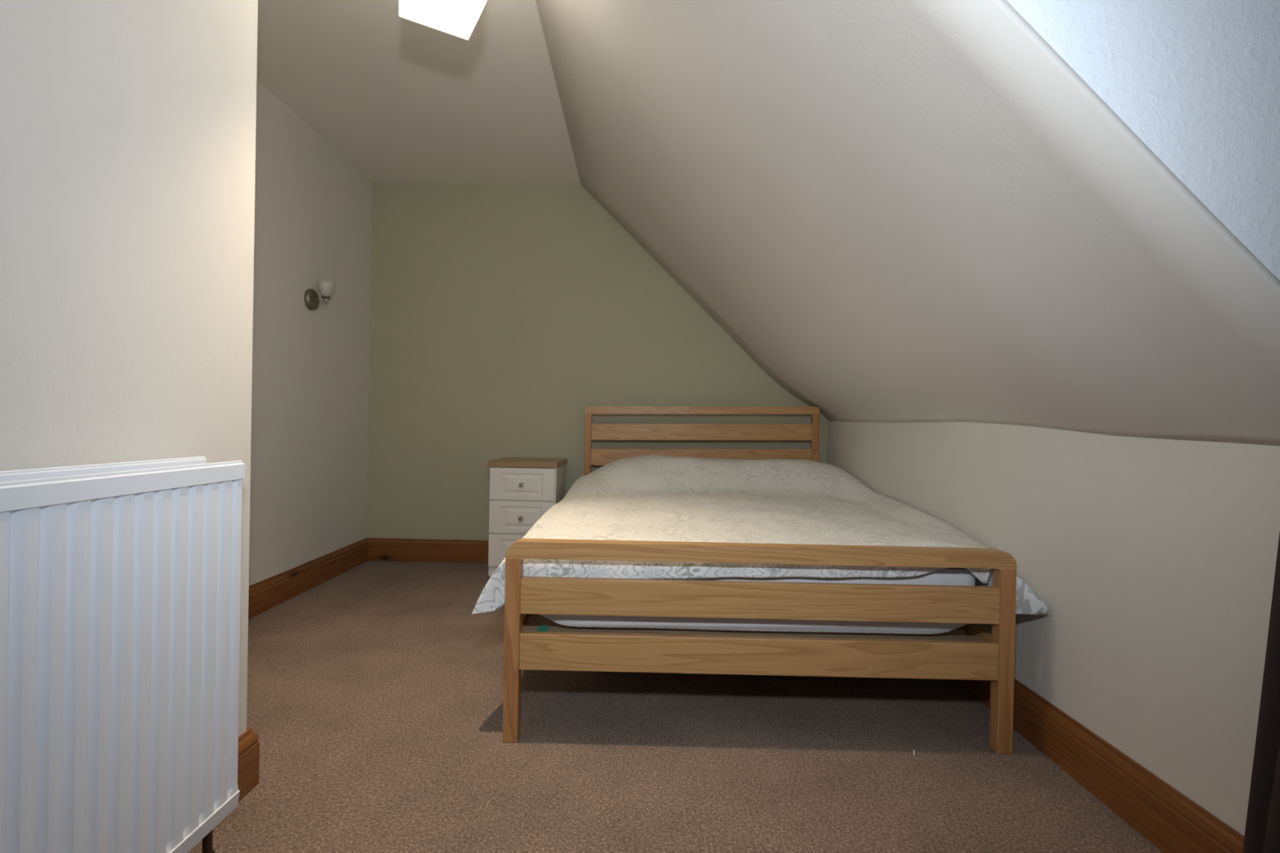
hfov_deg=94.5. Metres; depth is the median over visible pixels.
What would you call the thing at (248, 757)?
baseboard
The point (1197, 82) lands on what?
wall
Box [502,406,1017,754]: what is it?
bed
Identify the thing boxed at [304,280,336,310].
wall light
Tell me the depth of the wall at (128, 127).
1.11 m
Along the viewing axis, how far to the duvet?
2.21 m
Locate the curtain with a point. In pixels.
(1262, 830)
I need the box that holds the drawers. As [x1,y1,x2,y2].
[487,457,567,577]
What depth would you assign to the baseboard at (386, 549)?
3.84 m
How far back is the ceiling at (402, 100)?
2.75 m
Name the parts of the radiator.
panel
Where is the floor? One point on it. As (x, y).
(375, 706)
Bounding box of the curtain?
[1242,532,1279,852]
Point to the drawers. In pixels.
(522, 490)
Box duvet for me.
[471,454,1050,615]
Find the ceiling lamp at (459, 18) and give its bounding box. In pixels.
[399,0,486,39]
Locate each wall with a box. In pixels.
[0,0,257,736]
[248,80,372,586]
[366,182,827,540]
[826,421,1279,835]
[1006,0,1279,279]
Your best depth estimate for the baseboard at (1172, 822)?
1.44 m
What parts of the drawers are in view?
drawer, drawer, drawer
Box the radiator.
[0,456,244,852]
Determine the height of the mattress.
0.229 m
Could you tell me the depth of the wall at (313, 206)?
3.13 m
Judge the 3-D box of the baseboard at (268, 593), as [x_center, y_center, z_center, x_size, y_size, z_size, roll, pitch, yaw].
[-1.786,0.805,2.671,0.018,0.146,2.380,1,0,1]
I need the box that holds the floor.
[187,560,1162,852]
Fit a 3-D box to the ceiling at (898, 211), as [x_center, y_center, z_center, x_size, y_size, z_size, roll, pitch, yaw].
[0.391,-0.785,1.023,1.654,1.614,5.660,1,0,1]
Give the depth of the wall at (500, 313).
3.84 m
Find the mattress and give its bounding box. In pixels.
[540,567,974,635]
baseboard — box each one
[237,728,259,802]
[248,537,368,619]
[367,537,488,563]
[955,677,1244,852]
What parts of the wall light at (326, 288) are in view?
wall plate, lamp shade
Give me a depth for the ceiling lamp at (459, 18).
1.77 m
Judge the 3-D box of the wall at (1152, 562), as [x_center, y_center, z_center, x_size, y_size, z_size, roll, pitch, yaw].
[1.252,-0.221,1.007,0.120,2.370,5.740,1,0,1]
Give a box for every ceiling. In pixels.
[256,0,581,185]
[535,0,1279,446]
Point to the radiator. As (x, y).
(120, 583)
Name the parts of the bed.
leg, rail, leg, rail, rail, rail, rail, rail, rail, leg, rail, leg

